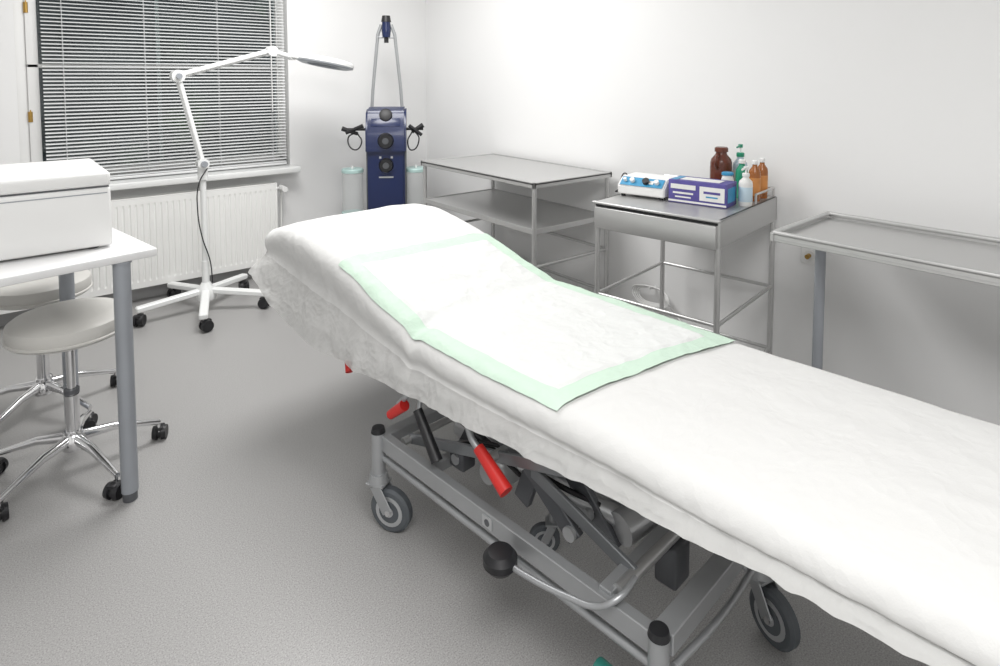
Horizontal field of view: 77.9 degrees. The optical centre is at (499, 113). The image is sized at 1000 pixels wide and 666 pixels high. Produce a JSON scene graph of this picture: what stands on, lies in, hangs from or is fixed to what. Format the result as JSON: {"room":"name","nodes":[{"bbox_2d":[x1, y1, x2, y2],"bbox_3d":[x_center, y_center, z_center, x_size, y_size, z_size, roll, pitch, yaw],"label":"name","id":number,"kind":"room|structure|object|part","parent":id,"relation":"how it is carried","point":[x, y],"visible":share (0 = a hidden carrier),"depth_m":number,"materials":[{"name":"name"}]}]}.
{"room":"medical treatment room","nodes":[
{"label":"medical treatment room","id":0,"kind":"room"},
{"bbox_2d":[0,0,426,227],"bbox_3d":[-2.432,-0.185,3.849,4.470,2.700,0.250,-3,5,-39],"label":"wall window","id":1,"kind":"structure","parent":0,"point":[320,101],"depth_m":4.57,"materials":[{"name":"white paint"}]},
{"bbox_2d":[23,0,27,12],"bbox_3d":[-2.702,-0.611,3.525,0.024,0.070,0.024,-3,5,-39],"label":"hinge","id":2,"kind":"object","parent":1,"relation":"attached to","point":[25,4],"visible":1,"depth_m":3.52,"materials":[{"name":"gold metal"}]},
{"bbox_2d":[28,110,32,121],"bbox_3d":[-2.702,0.013,3.563,0.024,0.070,0.024,-3,5,-39],"label":"hinge","id":3,"kind":"object","parent":1,"relation":"attached to","point":[30,114],"visible":1,"depth_m":3.56,"materials":[{"name":"gold metal"}]},
{"bbox_2d":[0,267,251,326],"bbox_3d":[-2.349,1.133,3.828,4.470,0.070,0.012,-3,5,-39],"label":"baseboard","id":4,"kind":"structure","parent":1,"relation":"attached to","point":[161,289],"depth_m":3.95,"materials":[{"name":"plastic"}]},
{"bbox_2d":[0,181,287,314],"bbox_3d":[-2.180,0.826,3.853,1.695,0.641,0.154,-3,5,-39],"label":"radiator","id":5,"kind":"object","parent":1,"relation":"attached to","point":[240,218],"visible":0.51,"depth_m":3.97,"materials":[{"name":"metal"}]},
{"bbox_3d":[-2.221,0.789,3.851,1.625,0.555,0.015,-3,4,-39],"label":"panel","id":6,"kind":"part","parent":5,"relation":"part of","materials":[{"name":"metal"}]},
{"bbox_2d":[111,181,275,201],"bbox_3d":[-2.205,0.511,3.814,1.625,0.008,0.075,-3,4,-39],"label":"grille","id":7,"kind":"object","parent":5,"relation":"attached to","point":[264,185],"depth_m":3.97,"materials":[{"name":"metal"}]},
{"bbox_3d":[-2.176,-0.326,4.021,1.535,1.440,0.092,-3,5,-39],"label":"frame","id":8,"kind":"part","parent":1,"relation":"part of","materials":[{"name":"white plastic"}]},
{"bbox_2d":[39,0,286,179],"bbox_3d":[-2.078,-0.319,3.980,1.395,1.419,0.048,-3,5,-39],"label":"blind","id":9,"kind":"object","parent":1,"relation":"attached to","point":[280,162],"visible":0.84,"depth_m":3.93,"materials":[{"name":"white plastic"}]},
{"bbox_3d":[-2.084,0.381,4.031,1.395,0.016,0.024,-3,4,-39],"label":"rail","id":10,"kind":"part","parent":9,"relation":"part of","materials":[{"name":"white metal"}]},
{"bbox_2d":[109,164,300,190],"bbox_3d":[-2.103,0.419,3.953,1.625,0.040,0.200,-3,5,-39],"label":"windowsill","id":11,"kind":"object","parent":1,"relation":"attached to","point":[163,180],"visible":0.46,"depth_m":4.00,"materials":[{"name":"white plastic"}]},
{"bbox_2d":[0,277,928,665],"bbox_3d":[-0.465,1.360,1.511,4.670,0.100,6.200,-3,5,-39],"label":"floor","id":12,"kind":"structure","parent":0,"point":[251,535],"depth_m":1.83,"materials":[{"name":"plastic"}]},
{"bbox_2d":[0,270,116,422],"bbox_3d":[-1.872,0.956,2.587,0.581,0.575,0.551,3,5,39],"label":"stool","id":13,"kind":"object","parent":12,"relation":"on","point":[34,294],"visible":0.6,"depth_m":2.50,"materials":[{"name":"grey plastic"}]},
{"bbox_3d":[-1.898,0.711,2.551,0.362,0.080,0.362,3,4,39],"label":"seat","id":14,"kind":"part","parent":13,"relation":"part of","materials":[{"name":"white leather"}]},
{"bbox_2d":[0,228,156,502],"bbox_3d":[-1.869,0.877,1.790,0.720,0.830,1.400,3,5,41],"label":"desk","id":15,"kind":"object","parent":12,"relation":"on","point":[124,248],"visible":0.56,"depth_m":2.00,"materials":[{"name":"white laminate"}]},
{"bbox_2d":[0,158,111,260],"bbox_3d":[-1.674,0.320,2.032,0.622,0.254,0.455,-3,5,-40],"label":"box","id":16,"kind":"object","parent":15,"relation":"on","point":[47,207],"visible":1,"depth_m":1.97,"materials":[{"name":"white plastic"}]},
{"bbox_3d":[-1.674,0.216,2.026,0.622,0.046,0.455,-3,5,-40],"label":"lid","id":17,"kind":"part","parent":16,"relation":"part of","materials":[{"name":"white plastic"}]},
{"bbox_2d":[0,297,167,520],"bbox_3d":[-1.482,0.980,2.201,0.551,0.575,0.581,-3,5,-42],"label":"stool","id":18,"kind":"object","parent":12,"relation":"on","point":[67,326],"visible":0.94,"depth_m":2.12,"materials":[{"name":"grey plastic"}]},
{"bbox_2d":[0,501,4,519],"bbox_3d":[-1.576,1.254,1.946,0.029,0.046,0.041,-3,5,-42],"label":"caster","id":19,"kind":"object","parent":18,"relation":"attached to","point":[2,505],"depth_m":1.94,"materials":[{"name":"black plastic"}]},
{"bbox_2d":[0,458,4,468],"bbox_3d":[-1.768,1.240,2.174,0.041,0.046,0.029,0,4,-4],"label":"hood","id":20,"kind":"object","parent":18,"relation":"attached to","point":[2,460],"depth_m":2.18,"materials":[{"name":"black plastic"}]},
{"bbox_3d":[-1.512,0.734,2.170,0.362,0.080,0.362,-3,5,-42],"label":"seat","id":21,"kind":"part","parent":18,"relation":"part of","materials":[{"name":"white leather"}]},
{"bbox_2d":[106,480,120,496],"bbox_3d":[-1.280,1.247,2.054,0.029,0.046,0.041,0,4,8],"label":"hood","id":22,"kind":"object","parent":18,"relation":"attached to","point":[113,488],"depth_m":2.04,"materials":[{"name":"black plastic"}]},
{"bbox_2d":[155,423,164,437],"bbox_3d":[-1.314,1.226,2.393,0.029,0.046,0.041,-1,4,-15],"label":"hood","id":23,"kind":"object","parent":18,"relation":"attached to","point":[160,427],"depth_m":2.37,"materials":[{"name":"black plastic"}]},
{"bbox_2d":[133,46,353,331],"bbox_3d":[-1.491,0.380,3.730,1.272,1.587,0.705,-1,4,-20],"label":"floor lamp","id":24,"kind":"object","parent":12,"relation":"on","point":[206,291],"visible":0.98,"depth_m":3.67,"materials":[{"name":"white metal"}]},
{"bbox_2d":[134,313,143,324],"bbox_3d":[-2.020,1.153,3.466,0.032,0.059,0.051,-1,4,-8],"label":"hood","id":25,"kind":"object","parent":24,"relation":"attached to","point":[139,318],"depth_m":3.44,"materials":[{"name":"black plastic"}]},
{"bbox_3d":[-1.809,0.037,3.614,0.143,0.520,0.048,-2,4,-29],"label":"arm","id":26,"kind":"part","parent":24,"relation":"part of","materials":[{"name":"white metal"}]},
{"bbox_3d":[-1.780,0.040,3.579,0.154,0.549,0.026,-2,4,-29],"label":"elbow knob","id":27,"kind":"part","parent":24,"relation":"part of","materials":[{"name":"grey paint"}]},
{"bbox_3d":[-1.744,0.663,3.643,0.029,0.692,0.090,2,4,26],"label":"power cord","id":28,"kind":"part","parent":24,"relation":"part of","materials":[{"name":"black rubber"}]},
{"bbox_3d":[-1.641,-0.305,3.710,0.536,0.176,0.048,-2,4,-33],"label":"arm","id":29,"kind":"part","parent":24,"relation":"part of","materials":[{"name":"white metal"}]},
{"bbox_3d":[-1.296,-0.363,3.903,0.052,0.036,0.050,-3,4,-39],"label":"head handle","id":30,"kind":"part","parent":24,"relation":"part of","materials":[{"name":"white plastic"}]},
{"bbox_2d":[341,15,423,213],"bbox_3d":[-0.836,0.210,4.465,0.610,1.835,0.378,0,4,-7],"label":"medical suction unit","id":31,"kind":"object","parent":12,"relation":"on","point":[386,141],"visible":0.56,"depth_m":4.36,"materials":[{"name":"blue paint"}]},
{"bbox_2d":[341,166,363,213],"bbox_3d":[-1.036,0.548,4.463,0.209,0.349,0.167,-3,4,-39],"label":"jar","id":32,"kind":"object","parent":31,"relation":"on","point":[349,170],"depth_m":4.41,"materials":[{"name":"clear plastic"}]},
{"bbox_3d":[-0.945,0.509,4.451,0.010,0.620,0.200,0,4,-7],"label":"trim","id":33,"kind":"part","parent":31,"relation":"part of","materials":[{"name":"grey paint"}]},
{"bbox_3d":[-0.895,-0.336,4.486,0.097,0.625,0.024,0,4,-7],"label":"mast rod","id":34,"kind":"part","parent":31,"relation":"part of","materials":[{"name":"silver metal"}]},
{"bbox_3d":[-0.800,0.061,4.330,0.200,0.056,0.027,0,4,-7],"label":"display panel","id":35,"kind":"part","parent":31,"relation":"part of","materials":[{"name":"blue plastic"}]},
{"bbox_3d":[-0.751,-0.337,4.504,0.097,0.625,0.024,0,4,-7],"label":"mast rod","id":36,"kind":"part","parent":31,"relation":"part of","materials":[{"name":"silver metal"}]},
{"bbox_3d":[-0.681,0.507,4.483,0.010,0.620,0.200,0,4,-7],"label":"trim","id":37,"kind":"part","parent":31,"relation":"part of","materials":[{"name":"grey paint"}]},
{"bbox_2d":[406,165,422,172],"bbox_3d":[-0.617,0.546,4.500,0.175,0.349,0.160,-3,4,-39],"label":"jar","id":38,"kind":"object","parent":31,"relation":"on","point":[411,169],"depth_m":4.44,"materials":[{"name":"plastic"}]},
{"bbox_2d":[421,153,611,293],"bbox_3d":[0.053,0.743,3.821,0.629,0.851,1.110,-3,5,-39],"label":"trolley","id":39,"kind":"object","parent":12,"relation":"on","point":[534,216],"visible":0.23,"depth_m":3.67,"materials":[{"name":"grey metal"}]},
{"bbox_2d":[425,189,593,234],"bbox_3d":[0.064,0.580,3.813,0.579,0.030,1.074,-3,4,-39],"label":"shelf","id":40,"kind":"object","parent":39,"relation":"attached to","point":[511,210],"depth_m":3.70,"materials":[{"name":"silver metal"}]},
{"bbox_2d":[421,153,611,188],"bbox_3d":[0.064,0.334,3.798,0.605,0.032,1.100,-3,4,-39],"label":"shelf","id":41,"kind":"object","parent":39,"relation":"attached to","point":[524,172],"depth_m":3.65,"materials":[{"name":"silver metal"}]},
{"bbox_3d":[0.064,0.893,3.832,0.583,0.268,1.078,-3,4,-39],"label":"frame","id":42,"kind":"part","parent":39,"relation":"part of","materials":[{"name":"silver metal"}]},
{"bbox_2d":[248,204,999,665],"bbox_3d":[0.116,0.869,1.879,0.875,0.836,2.590,-3,5,-44],"label":"couch","id":43,"kind":"object","parent":12,"relation":"on","point":[876,507],"visible":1,"depth_m":1.44,"materials":[{"name":"white fabric"}]},
{"bbox_3d":[-0.499,0.834,2.042,0.024,0.041,0.040,-1,4,-18],"label":"backrest red knob","id":44,"kind":"part","parent":43,"relation":"part of","materials":[{"name":"red plastic"}]},
{"bbox_3d":[-0.237,0.843,1.891,0.162,0.070,0.042,-2,4,-33],"label":"release rod","id":45,"kind":"part","parent":43,"relation":"part of","materials":[{"name":"silver metal"}]},
{"bbox_3d":[-0.210,0.834,1.837,0.030,0.063,0.120,2,4,35],"label":"black lever rod","id":46,"kind":"part","parent":43,"relation":"part of","materials":[{"name":"silver metal"}]},
{"bbox_3d":[-0.069,0.833,1.691,0.057,0.086,0.188,0,4,3],"label":"red lever rod","id":47,"kind":"part","parent":43,"relation":"part of","materials":[{"name":"silver metal"}]},
{"bbox_3d":[-0.032,1.033,1.565,0.003,0.028,0.035,-3,5,-44],"label":"rating plate","id":48,"kind":"part","parent":43,"relation":"part of","materials":[{"name":"silver metal"}]},
{"bbox_3d":[0.154,1.118,1.810,0.022,0.194,0.022,-3,5,-44],"label":"steering wheel stem","id":49,"kind":"part","parent":43,"relation":"part of","materials":[{"name":"silver metal"}]},
{"bbox_3d":[0.142,1.018,1.734,0.483,0.060,1.022,-3,5,-44],"label":"frame","id":50,"kind":"part","parent":43,"relation":"part of","materials":[{"name":"silver metal"}]},
{"bbox_3d":[0.142,1.030,1.360,0.307,0.076,0.082,2,4,23],"label":"foot pedal rod","id":51,"kind":"part","parent":43,"relation":"part of","materials":[{"name":"silver metal"}]},
{"bbox_3d":[0.307,0.997,1.583,0.219,0.095,0.211,-3,5,-44],"label":"lift motor","id":52,"kind":"part","parent":43,"relation":"part of","materials":[{"name":"silver metal"}]},
{"bbox_3d":[0.504,1.091,1.377,0.446,0.030,0.021,-3,5,-44],"label":"brake rod","id":53,"kind":"part","parent":43,"relation":"part of","materials":[{"name":"silver metal"}]},
{"bbox_2d":[632,284,680,320],"bbox_3d":[0.886,1.066,3.330,0.062,0.252,0.435,-3,5,-39],"label":"coil","id":54,"kind":"object","parent":12,"relation":"on","point":[640,299],"visible":0.79,"depth_m":3.39,"materials":[{"name":"white plastic"}]},
{"bbox_2d":[592,174,776,353],"bbox_3d":[0.839,0.782,2.776,0.605,0.900,0.692,3,5,42],"label":"trolley","id":55,"kind":"object","parent":12,"relation":"on","point":[705,227],"visible":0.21,"depth_m":2.57,"materials":[{"name":"silver metal"}]},
{"bbox_2d":[615,172,676,199],"bbox_3d":[0.675,0.326,2.842,0.239,0.093,0.194,3,4,37],"label":"control unit","id":56,"kind":"object","parent":55,"relation":"on","point":[636,183],"visible":0.94,"depth_m":2.78,"materials":[{"name":"white plastic"}]},
{"bbox_3d":[0.638,0.307,2.778,0.200,0.033,0.041,3,4,37],"label":"control panel","id":57,"kind":"part","parent":56,"relation":"part of","materials":[{"name":"blue plastic"}]},
{"bbox_3d":[0.651,0.302,2.762,0.032,0.032,0.035,3,4,37],"label":"knob","id":58,"kind":"part","parent":56,"relation":"part of","materials":[{"name":"black plastic"}]},
{"bbox_3d":[0.620,0.461,2.527,0.541,0.094,0.022,3,5,42],"label":"drawer","id":59,"kind":"part","parent":55,"relation":"part of","materials":[{"name":"silver metal"}]},
{"bbox_3d":[0.835,0.936,2.796,0.557,0.306,0.627,3,5,42],"label":"frame","id":60,"kind":"part","parent":55,"relation":"part of","materials":[{"name":"silver metal"}]},
{"bbox_2d":[668,175,736,208],"bbox_3d":[0.870,0.333,2.663,0.251,0.099,0.127,3,4,39],"label":"glove box","id":61,"kind":"object","parent":55,"relation":"on","point":[716,193],"visible":1,"depth_m":2.61,"materials":[{"name":"cardboard"}]},
{"bbox_2d":[703,191,719,195],"bbox_3d":[0.880,0.331,2.573,0.070,0.010,0.001,3,5,39],"label":"print","id":62,"kind":"object","parent":61,"relation":"on","point":[711,193],"depth_m":2.57},
{"bbox_3d":[0.965,0.348,2.904,0.551,0.050,0.233,3,5,42],"label":"gallery rail","id":63,"kind":"part","parent":55,"relation":"part of","materials":[{"name":"silver metal"}]},
{"bbox_2d":[710,146,731,179],"bbox_3d":[1.017,0.262,2.860,0.105,0.219,0.097,-1,4,-9],"label":"bottle","id":64,"kind":"object","parent":55,"relation":"on","point":[720,162],"visible":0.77,"depth_m":2.82,"materials":[{"name":"brown glass"}]},
{"bbox_3d":[0.989,0.218,2.820,0.014,0.071,0.043,3,5,41],"label":"bottle handle","id":65,"kind":"part","parent":64,"relation":"part of","materials":[{"name":"brown glass"}]},
{"bbox_2d":[721,171,733,180],"bbox_3d":[0.994,0.317,2.706,0.056,0.128,0.056,3,5,41],"label":"bottle","id":66,"kind":"object","parent":55,"relation":"on","point":[727,175],"visible":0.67,"depth_m":2.69,"materials":[{"name":"plastic"}]},
{"bbox_2d":[732,144,747,180],"bbox_3d":[1.108,0.255,2.861,0.070,0.232,0.067,0,4,-8],"label":"bottle","id":67,"kind":"object","parent":55,"relation":"on","point":[740,155],"visible":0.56,"depth_m":2.85,"materials":[{"name":"plastic"}]},
{"bbox_2d":[735,159,747,197],"bbox_3d":[1.082,0.290,2.773,0.052,0.173,0.052,3,5,41],"label":"bottle","id":68,"kind":"object","parent":55,"relation":"on","point":[738,176],"visible":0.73,"depth_m":2.76,"materials":[{"name":"green plastic"}]},
{"bbox_2d":[738,166,752,206],"bbox_3d":[1.036,0.304,2.607,0.057,0.167,0.068,0,4,8],"label":"soap bottle","id":69,"kind":"object","parent":55,"relation":"on","point":[745,188],"visible":1,"depth_m":2.59,"materials":[{"name":"plastic"}]},
{"bbox_2d":[749,160,760,201],"bbox_3d":[1.115,0.291,2.710,0.051,0.178,0.051,3,5,41],"label":"spray bottle","id":70,"kind":"object","parent":55,"relation":"on","point":[755,173],"visible":0.84,"depth_m":2.69,"materials":[{"name":"orange plastic"}]},
{"bbox_2d":[758,158,767,198],"bbox_3d":[1.175,0.287,2.777,0.051,0.178,0.051,3,5,41],"label":"spray bottle","id":71,"kind":"object","parent":55,"relation":"on","point":[764,170],"visible":0.75,"depth_m":2.76,"materials":[{"name":"orange plastic"}]},
{"bbox_2d":[770,211,999,369],"bbox_3d":[1.582,0.858,1.870,0.495,0.853,1.350,-3,5,-41],"label":"side table","id":72,"kind":"object","parent":12,"relation":"on","point":[971,257],"visible":0.82,"depth_m":2.13,"materials":[{"name":"grey metal"}]},
{"bbox_2d":[770,216,999,286],"bbox_3d":[1.582,0.456,1.845,0.495,0.030,1.350,-3,5,-41],"label":"tray","id":73,"kind":"object","parent":72,"relation":"on","point":[971,257],"depth_m":2.09,"materials":[{"name":"silver metal"}]},
{"bbox_2d":[425,0,999,424],"bbox_3d":[1.263,-0.128,2.919,0.100,2.700,6.350,-3,5,-39],"label":"wall","id":74,"kind":"structure","parent":0,"point":[889,110],"depth_m":2.85,"materials":[{"name":"white paint"}]},
{"bbox_2d":[801,247,814,264],"bbox_3d":[1.361,0.625,2.728,0.041,0.080,0.080,-3,5,-39],"label":"wall socket","id":75,"kind":"object","parent":74,"relation":"attached to","point":[807,255],"visible":0.62,"depth_m":2.73,"materials":[{"name":"white plastic"}]},
{"label":"outside","id":76,"kind":"structure","parent":0,"visible":0},
{"bbox_3d":[-3.518,1.584,6.041,14.000,0.100,4.350,-3,4,-39],"label":"ground","id":77,"kind":"structure","parent":76,"visible":0},
{"bbox_2d":[36,0,275,164],"bbox_3d":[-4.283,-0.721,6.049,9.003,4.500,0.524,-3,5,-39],"label":"window","id":78,"kind":"structure","parent":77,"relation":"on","point":[38,11],"depth_m":6.50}
]}

